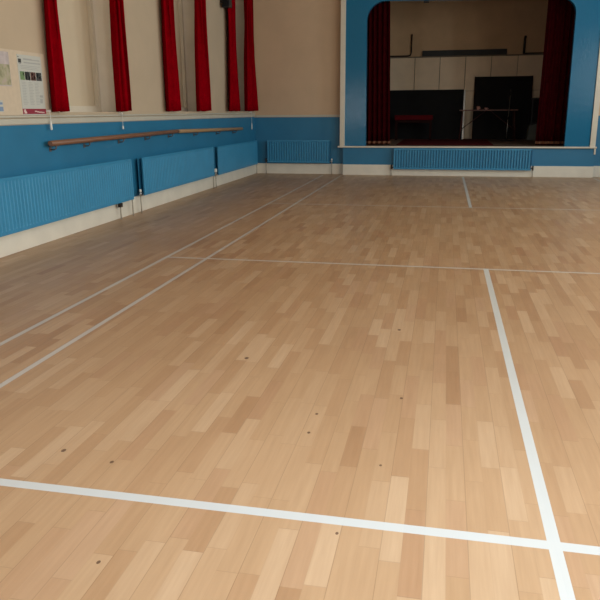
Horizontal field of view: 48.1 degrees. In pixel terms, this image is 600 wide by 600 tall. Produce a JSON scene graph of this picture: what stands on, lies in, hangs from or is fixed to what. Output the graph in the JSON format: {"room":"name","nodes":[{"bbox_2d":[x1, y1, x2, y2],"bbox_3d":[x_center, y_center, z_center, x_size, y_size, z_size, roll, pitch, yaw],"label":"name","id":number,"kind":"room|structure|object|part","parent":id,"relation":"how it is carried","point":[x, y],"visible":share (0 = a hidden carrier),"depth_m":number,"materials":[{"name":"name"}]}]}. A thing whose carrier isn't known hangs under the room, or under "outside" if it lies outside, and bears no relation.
{"room":"community hall","nodes":[
{"label":"community hall","id":0,"kind":"room"},
{"bbox_2d":[0,0,254,196],"bbox_3d":[-2.448,-3.485,8.931,0.400,4.600,20.600,3,16,11],"label":"wall","id":1,"kind":"structure","parent":0,"point":[24,148],"depth_m":9.05,"materials":[{"name":"paint"}]},
{"bbox_2d":[0,48,49,114],"bbox_3d":[-2.831,-2.061,6.364,0.008,0.610,1.550,3,16,11],"label":"noticeboard","id":2,"kind":"object","parent":1,"relation":"attached to","point":[10,95],"visible":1,"depth_m":6.57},
{"bbox_2d":[0,100,3,111],"bbox_3d":[-2.850,-1.816,6.300,0.004,0.108,0.232,3,16,11],"label":"poster","id":3,"kind":"object","parent":2,"relation":"attached to","point":[1,101],"visible":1,"depth_m":6.38,"materials":[{"name":"white paper"}]},
{"bbox_2d":[0,51,11,85],"bbox_3d":[-2.849,-2.149,6.224,0.004,0.315,0.545,3,16,11],"label":"poster","id":4,"kind":"object","parent":2,"relation":"attached to","point":[5,75],"visible":1,"depth_m":6.41,"materials":[{"name":"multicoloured paper"}]},
{"bbox_2d":[0,64,11,84],"bbox_3d":[-2.848,-2.099,6.240,0.004,0.190,0.530,3,16,11],"label":"picture","id":5,"kind":"object","parent":4,"relation":"attached to","point":[5,75],"depth_m":6.41},
{"bbox_2d":[16,54,45,114],"bbox_3d":[-2.722,-2.178,6.836,0.005,0.575,0.410,3,16,11],"label":"poster","id":6,"kind":"object","parent":2,"relation":"attached to","point":[29,67],"visible":1,"depth_m":6.83,"materials":[{"name":"white paper"}]},
{"bbox_2d":[20,71,24,79],"bbox_3d":[-2.752,-2.225,6.673,0.001,0.080,0.074,3,16,11],"label":"photo","id":7,"kind":"object","parent":6,"relation":"on","point":[22,73],"depth_m":6.67,"materials":[{"name":"green paper"}]},
{"bbox_2d":[25,72,30,79],"bbox_3d":[-2.734,-2.248,6.756,0.001,0.080,0.086,3,16,11],"label":"photo","id":8,"kind":"object","parent":6,"relation":"on","point":[27,74],"depth_m":6.76,"materials":[{"name":"grey paper"}]},
{"bbox_2d":[30,72,35,80],"bbox_3d":[-2.714,-2.274,6.846,0.001,0.080,0.090,3,16,11],"label":"photo","id":9,"kind":"object","parent":6,"relation":"on","point":[32,74],"depth_m":6.84,"materials":[{"name":"brown paper"}]},
{"bbox_2d":[36,73,41,80],"bbox_3d":[-2.694,-2.301,6.941,0.001,0.080,0.094,3,16,11],"label":"photo","id":10,"kind":"object","parent":6,"relation":"on","point":[38,75],"depth_m":6.94,"materials":[{"name":"grey paper"}]},
{"bbox_2d":[46,110,52,129],"bbox_3d":[-2.658,-1.908,7.134,0.058,0.207,0.026,3,16,11],"label":"pull cord","id":11,"kind":"object","parent":1,"relation":"attached to","point":[51,127],"visible":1,"depth_m":7.13,"materials":[{"name":"white plastic"}]},
{"bbox_2d":[0,159,133,236],"bbox_3d":[-2.575,-1.105,7.569,0.120,0.755,3.018,3,16,11],"label":"radiator","id":12,"kind":"object","parent":1,"relation":"attached to","point":[28,201],"visible":1,"depth_m":7.26,"materials":[{"name":"blue metal"}]},
{"bbox_2d":[57,0,119,113],"bbox_3d":[-2.664,-3.393,7.784,0.363,2.395,1.520,3,16,11],"label":"window","id":13,"kind":"structure","parent":1,"relation":"in","point":[85,31],"depth_m":8.45,"materials":[{"name":"paint"}]},
{"bbox_3d":[-2.778,-3.408,7.804,0.050,2.375,1.500,3,16,11],"label":"frame","id":14,"kind":"part","parent":13,"relation":"part of","materials":[{"name":"white paint"}]},
{"bbox_3d":[-2.612,-2.248,8.095,0.273,0.023,1.520,3,16,11],"label":"sill","id":15,"kind":"part","parent":13,"relation":"part of","materials":[{"name":"beige paint"}]},
{"bbox_2d":[48,129,178,151],"bbox_3d":[-2.287,-2.108,8.788,0.102,0.142,3.585,3,16,11],"label":"ballet barre","id":16,"kind":"object","parent":1,"relation":"attached to","point":[89,140],"visible":1,"depth_m":8.21,"materials":[{"name":"brown wood"}]},
{"bbox_2d":[0,113,255,124],"bbox_3d":[-2.668,-1.922,7.164,0.026,0.084,16.350,3,16,11],"label":"trim","id":17,"kind":"structure","parent":1,"relation":"attached to","point":[139,117],"depth_m":8.29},
{"bbox_2d":[0,165,256,257],"bbox_3d":[-2.662,-0.804,7.478,0.022,0.225,16.350,3,16,11],"label":"baseboard","id":18,"kind":"structure","parent":1,"relation":"attached to","point":[13,243],"depth_m":8.38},
{"bbox_2d":[137,147,214,212],"bbox_3d":[-1.900,-1.976,10.675,0.120,0.745,3.115,3,16,11],"label":"radiator","id":19,"kind":"object","parent":1,"relation":"attached to","point":[157,173],"visible":1,"depth_m":10.25,"materials":[{"name":"blue metal"}]},
{"bbox_3d":[-1.910,-2.088,10.641,0.012,0.490,2.960,3,16,11],"label":"panel","id":20,"kind":"part","parent":19,"relation":"part of","materials":[{"name":"blue metal"}]},
{"bbox_3d":[-1.849,-2.085,10.628,0.013,0.510,2.980,3,16,11],"label":"panel","id":21,"kind":"part","parent":19,"relation":"part of","materials":[{"name":"blue metal"}]},
{"bbox_2d":[172,0,202,112],"bbox_3d":[-2.015,-4.234,10.770,0.363,2.395,1.420,3,16,11],"label":"window","id":22,"kind":"structure","parent":1,"relation":"in","point":[183,9],"depth_m":11.44,"materials":[{"name":"paint"}]},
{"bbox_3d":[-2.129,-4.250,10.790,0.050,2.375,1.400,3,16,11],"label":"frame","id":23,"kind":"part","parent":22,"relation":"part of","materials":[{"name":"white paint"}]},
{"bbox_3d":[-1.962,-3.090,11.081,0.273,0.023,1.420,3,16,11],"label":"sill","id":24,"kind":"part","parent":22,"relation":"part of","materials":[{"name":"beige paint"}]},
{"bbox_2d":[178,127,242,135],"bbox_3d":[-1.563,-3.036,12.121,0.102,0.161,3.465,3,16,11],"label":"ballet barre","id":25,"kind":"object","parent":1,"relation":"attached to","point":[236,129],"visible":0.98,"depth_m":11.82,"materials":[{"name":"beige wood"}]},
{"bbox_3d":[-1.541,-3.062,12.109,0.058,0.104,3.465,3,16,11],"label":"rail","id":26,"kind":"part","parent":25,"relation":"part of","materials":[{"name":"beige wood"}]},
{"bbox_2d":[220,0,231,7],"bbox_3d":[-1.361,-5.490,12.287,0.195,0.285,0.168,3,16,11],"label":"wall speaker","id":27,"kind":"object","parent":1,"relation":"attached to","point":[225,3],"visible":1,"depth_m":12.24,"materials":[{"name":"black plastic"}]},
{"bbox_2d":[222,0,228,5],"bbox_3d":[-1.353,-5.467,12.206,0.125,0.255,0.008,3,16,11],"label":"grille","id":28,"kind":"object","parent":27,"relation":"attached to","point":[224,2],"depth_m":12.22,"materials":[{"name":"black plastic"}]},
{"bbox_2d":[214,140,257,187],"bbox_3d":[-1.272,-2.784,13.560,0.120,0.735,2.855,3,16,11],"label":"radiator","id":29,"kind":"object","parent":1,"relation":"attached to","point":[232,157],"visible":0.99,"depth_m":13.22,"materials":[{"name":"blue metal"}]},
{"bbox_3d":[-1.281,-2.893,13.536,0.012,0.490,2.700,3,16,11],"label":"panel","id":30,"kind":"part","parent":29,"relation":"part of","materials":[{"name":"blue metal"}]},
{"bbox_3d":[-1.220,-2.890,13.523,0.013,0.510,2.720,3,16,11],"label":"panel","id":31,"kind":"part","parent":29,"relation":"part of","materials":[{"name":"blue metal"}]},
{"bbox_2d":[232,0,250,112],"bbox_3d":[-1.392,-5.041,13.634,0.363,2.395,1.340,3,16,11],"label":"window","id":32,"kind":"structure","parent":1,"relation":"in","point":[239,4],"depth_m":14.20,"materials":[{"name":"paint"}]},
{"bbox_3d":[-2.475,-4.669,7.303,0.080,0.060,2.150,3,16,11],"label":"rail","id":33,"kind":"object","parent":1,"relation":"attached to","visible":0},
{"bbox_2d":[44,0,69,111],"bbox_3d":[-2.589,-3.232,6.924,0.134,2.501,0.337,3,16,11],"label":"curtain","id":34,"kind":"object","parent":33,"relation":"hanging from","point":[58,90],"visible":1,"depth_m":7.09,"materials":[{"name":"red fabric"}]},
{"bbox_2d":[109,0,131,111],"bbox_3d":[-2.281,-3.627,8.323,0.145,2.501,0.288,3,16,11],"label":"curtain","id":35,"kind":"object","parent":33,"relation":"hanging from","point":[122,89],"visible":1,"depth_m":8.47,"materials":[{"name":"red fabric"}]},
{"bbox_3d":[-1.826,-5.511,10.289,0.080,0.060,2.050,3,16,11],"label":"rail","id":36,"kind":"object","parent":1,"relation":"attached to","visible":0},
{"bbox_2d":[161,0,180,111],"bbox_3d":[-1.935,-4.079,9.928,0.141,2.501,0.497,3,16,11],"label":"curtain","id":37,"kind":"object","parent":36,"relation":"hanging from","point":[170,63],"visible":1,"depth_m":10.01,"materials":[{"name":"red fabric"}]},
{"bbox_2d":[194,0,211,110],"bbox_3d":[-1.659,-4.436,11.196,0.140,2.501,0.577,3,16,11],"label":"curtain","id":38,"kind":"object","parent":36,"relation":"hanging from","point":[202,72],"visible":1,"depth_m":11.27,"materials":[{"name":"red fabric"}]},
{"bbox_3d":[-1.208,-6.311,13.130,0.080,0.060,1.920,3,16,11],"label":"rail","id":39,"kind":"object","parent":1,"relation":"attached to","visible":0},
{"bbox_2d":[228,0,240,110],"bbox_3d":[-1.295,-4.904,12.855,0.140,2.501,0.764,3,16,11],"label":"curtain","id":40,"kind":"object","parent":39,"relation":"hanging from","point":[233,84],"visible":0.98,"depth_m":12.91,"materials":[{"name":"red fabric"}]},
{"bbox_2d":[244,0,258,110],"bbox_3d":[-1.048,-5.230,14.012,0.144,2.501,0.844,3,16,11],"label":"curtain","id":41,"kind":"object","parent":39,"relation":"hanging from","point":[250,84],"visible":1,"depth_m":13.96,"materials":[{"name":"red fabric"}]},
{"bbox_2d":[0,173,599,599],"bbox_3d":[1.782,-0.426,6.617,9.100,0.100,16.350,3,16,11],"label":"floor","id":42,"kind":"structure","parent":0,"point":[258,386],"depth_m":3.27,"materials":[{"name":"brown wood"}]},
{"bbox_2d":[253,0,599,165],"bbox_3d":[3.466,-4.893,13.802,9.100,4.600,0.250,3,16,11],"label":"wall","id":43,"kind":"structure","parent":0,"point":[297,42],"depth_m":14.42,"materials":[{"name":"paint"}]},
{"bbox_2d":[256,115,339,116],"bbox_3d":[-0.057,-4.013,14.676,1.880,0.040,0.016,3,16,11],"label":"trim","id":44,"kind":"structure","parent":43,"relation":"attached to","point":[256,115],"depth_m":14.67,"materials":[{"name":"white wood"}]},
{"bbox_2d":[265,140,331,173],"bbox_3d":[-0.028,-3.155,14.853,1.516,0.735,0.120,3,16,11],"label":"radiator","id":45,"kind":"object","parent":43,"relation":"attached to","point":[280,151],"visible":1,"depth_m":14.77,"materials":[{"name":"blue metal"}]},
{"bbox_3d":[-0.038,-3.263,14.777,1.390,0.485,0.030,3,16,11],"label":"panel","id":46,"kind":"part","parent":45,"relation":"part of","materials":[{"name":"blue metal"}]},
{"bbox_2d":[257,163,342,173],"bbox_3d":[-0.015,-2.923,14.970,1.968,0.225,0.022,3,16,11],"label":"baseboard","id":47,"kind":"structure","parent":43,"relation":"attached to","point":[281,168],"depth_m":14.96,"materials":[{"name":"white wood"}]},
{"bbox_2d":[340,0,345,145],"bbox_3d":[0.907,-5.255,14.029,0.105,3.988,0.180,3,16,11],"label":"trim","id":48,"kind":"structure","parent":43,"relation":"attached to","point":[343,2],"depth_m":14.07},
{"bbox_2d":[338,146,596,154],"bbox_3d":[3.376,-3.119,14.004,5.235,0.153,0.050,3,16,11],"label":"trim","id":49,"kind":"structure","parent":43,"relation":"attached to","point":[338,146],"depth_m":14.00,"materials":[{"name":"wood"}]},
{"bbox_2d":[343,164,593,177],"bbox_3d":[3.428,-2.710,14.122,5.110,0.225,0.022,3,16,11],"label":"baseboard","id":50,"kind":"structure","parent":43,"relation":"attached to","point":[348,169],"depth_m":14.06,"materials":[{"name":"white wood"}]},
{"bbox_2d":[345,0,599,146],"bbox_3d":[3.413,-5.133,13.529,5.020,3.988,0.140,3,16,11],"label":"proscenium","id":51,"kind":"structure","parent":43,"relation":"attached to","point":[586,32],"depth_m":13.49,"materials":[{"name":"blue paint"}]},
{"bbox_2d":[590,47,599,146],"bbox_3d":[5.848,-5.010,13.023,0.130,3.988,0.180,3,16,11],"label":"trim","id":52,"kind":"structure","parent":43,"relation":"attached to","point":[597,88],"depth_m":13.28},
{"bbox_2d":[593,166,599,176],"bbox_3d":[6.932,-2.577,13.557,1.948,0.225,0.022,3,16,11],"label":"baseboard","id":53,"kind":"structure","parent":43,"relation":"attached to","point":[596,171],"depth_m":13.73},
{"bbox_2d":[366,139,563,146],"bbox_3d":[3.852,-3.737,15.981,6.800,0.030,4.200,3,16,11],"label":"floor","id":54,"kind":"structure","parent":0,"point":[517,142],"depth_m":15.01,"materials":[{"name":"brown wood"}]},
{"bbox_2d":[366,2,389,144],"bbox_3d":[1.591,-4.937,14.426,0.775,3.126,0.091,3,16,11],"label":"stage curtain","id":55,"kind":"object","parent":54,"relation":"on","point":[378,30],"visible":0.64,"depth_m":14.44,"materials":[{"name":"red fabric"}]},
{"bbox_2d":[390,89,465,138],"bbox_3d":[3.124,-4.889,17.747,2.358,1.245,0.244,3,16,11],"label":"leaning board","id":56,"kind":"object","parent":54,"relation":"on","point":[444,105],"visible":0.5,"depth_m":17.66,"materials":[{"name":"black metal"}]},
{"bbox_2d":[396,139,492,144],"bbox_3d":[3.415,-3.735,15.918,2.070,0.006,2.900,3,16,11],"label":"carpet","id":57,"kind":"object","parent":54,"relation":"on","point":[405,141],"visible":0.93,"depth_m":15.75,"materials":[{"name":"red carpet"}]},
{"bbox_2d":[395,115,432,139],"bbox_3d":[2.896,-4.401,17.170,0.950,0.607,0.400,3,16,11],"label":"bench","id":58,"kind":"object","parent":57,"relation":"on","point":[398,118],"visible":0.99,"depth_m":16.96,"materials":[{"name":"red fabric"}]},
{"bbox_3d":[2.444,-4.303,17.158,0.050,0.432,0.050,3,16,11],"label":"leg","id":59,"kind":"part","parent":58,"relation":"part of","materials":[{"name":"brown wood"}]},
{"bbox_3d":[3.286,-4.261,16.986,0.050,0.432,0.050,3,16,11],"label":"leg","id":60,"kind":"part","parent":58,"relation":"part of","materials":[{"name":"brown wood"}]},
{"bbox_2d":[458,109,517,139],"bbox_3d":[4.672,-4.373,16.791,1.380,0.726,0.500,3,16,11],"label":"folding table","id":61,"kind":"object","parent":57,"relation":"on","point":[513,110],"visible":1,"depth_m":16.66,"materials":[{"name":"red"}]},
{"bbox_3d":[4.046,-4.392,16.922,0.086,0.699,0.426,3,16,11],"label":"leg frame","id":62,"kind":"part","parent":61,"relation":"part of","materials":[{"name":"grey metal"}]},
{"bbox_3d":[5.299,-4.329,16.668,0.086,0.699,0.426,3,16,11],"label":"leg frame","id":63,"kind":"part","parent":61,"relation":"part of","materials":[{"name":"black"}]},
{"bbox_2d":[472,76,532,138],"bbox_3d":[5.191,-4.941,17.304,1.429,1.555,0.256,3,16,11],"label":"display board","id":64,"kind":"object","parent":54,"relation":"on","point":[493,93],"visible":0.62,"depth_m":17.29,"materials":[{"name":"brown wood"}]},
{"bbox_3d":[4.503,-4.975,17.444,0.024,1.555,0.256,3,16,11],"label":"frame","id":65,"kind":"part","parent":64,"relation":"part of","materials":[{"name":"brown wood"}]},
{"bbox_2d":[499,89,512,140],"bbox_3d":[4.999,-4.439,16.171,0.320,1.203,0.320,3,16,11],"label":"microphone stand","id":66,"kind":"object","parent":54,"relation":"on","point":[506,139],"visible":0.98,"depth_m":16.20,"materials":[{"name":"grey metal"}]},
{"bbox_2d":[525,124,536,139],"bbox_3d":[6.016,-4.238,16.750,0.720,0.488,0.360,3,16,11],"label":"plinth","id":67,"kind":"object","parent":54,"relation":"on","point":[531,129],"visible":0.29,"depth_m":16.66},
{"bbox_2d":[529,98,538,124],"bbox_3d":[6.041,-4.658,16.621,0.660,0.650,0.408,3,16,11],"label":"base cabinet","id":68,"kind":"object","parent":54,"relation":"on","point":[534,103],"visible":0.36,"depth_m":16.50,"materials":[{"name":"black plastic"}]},
{"bbox_2d":[535,0,574,144],"bbox_3d":[5.378,-4.749,13.658,0.896,3.126,0.098,3,16,11],"label":"stage curtain","id":69,"kind":"object","parent":54,"relation":"on","point":[551,118],"visible":0.62,"depth_m":13.74,"materials":[{"name":"red fabric"}]},
{"bbox_2d":[390,0,547,56],"bbox_3d":[4.291,-5.961,17.594,7.000,4.600,0.200,3,16,11],"label":"wall","id":70,"kind":"structure","parent":0,"point":[467,24],"depth_m":17.19,"materials":[{"name":"beige paint"}]},
{"bbox_2d":[390,34,412,56],"bbox_3d":[2.320,-6.668,17.670,1.242,0.552,0.036,3,16,11],"label":"conduit pipe","id":71,"kind":"object","parent":70,"relation":"attached to","point":[411,34],"visible":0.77,"depth_m":17.61,"materials":[{"name":"grey metal"}]},
{"bbox_2d":[390,54,542,138],"bbox_3d":[4.263,-5.294,17.619,6.800,2.078,0.120,3,16,11],"label":"panelling","id":72,"kind":"object","parent":70,"relation":"attached to","point":[424,72],"visible":0.36,"depth_m":17.46,"materials":[{"name":"brown"}]},
{"bbox_2d":[422,49,506,55],"bbox_3d":[4.226,-6.366,17.325,2.120,0.145,0.080,3,16,11],"label":"board","id":73,"kind":"object","parent":72,"relation":"on","point":[476,51],"visible":1,"depth_m":17.31,"materials":[{"name":"black wood"}]},
{"bbox_2d":[523,36,543,53],"bbox_3d":[6.222,-6.417,16.887,1.184,0.437,0.060,3,16,11],"label":"conduit pipe","id":74,"kind":"object","parent":70,"relation":"attached to","point":[525,37],"visible":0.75,"depth_m":16.99,"materials":[{"name":"grey metal"}]},
{"bbox_2d":[343,148,594,166],"bbox_3d":[3.444,-2.905,14.155,5.110,0.582,0.150,3,16,11],"label":"stage","id":75,"kind":"object","parent":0,"point":[365,156],"visible":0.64,"depth_m":13.77,"materials":[{"name":"blue paint"}]},
{"bbox_2d":[391,148,533,176],"bbox_3d":[3.360,-2.870,14.050,2.916,0.572,0.095,3,16,11],"label":"radiator","id":76,"kind":"object","parent":75,"relation":"attached to","point":[404,158],"visible":1,"depth_m":13.99,"materials":[{"name":"blue metal"}]}
]}

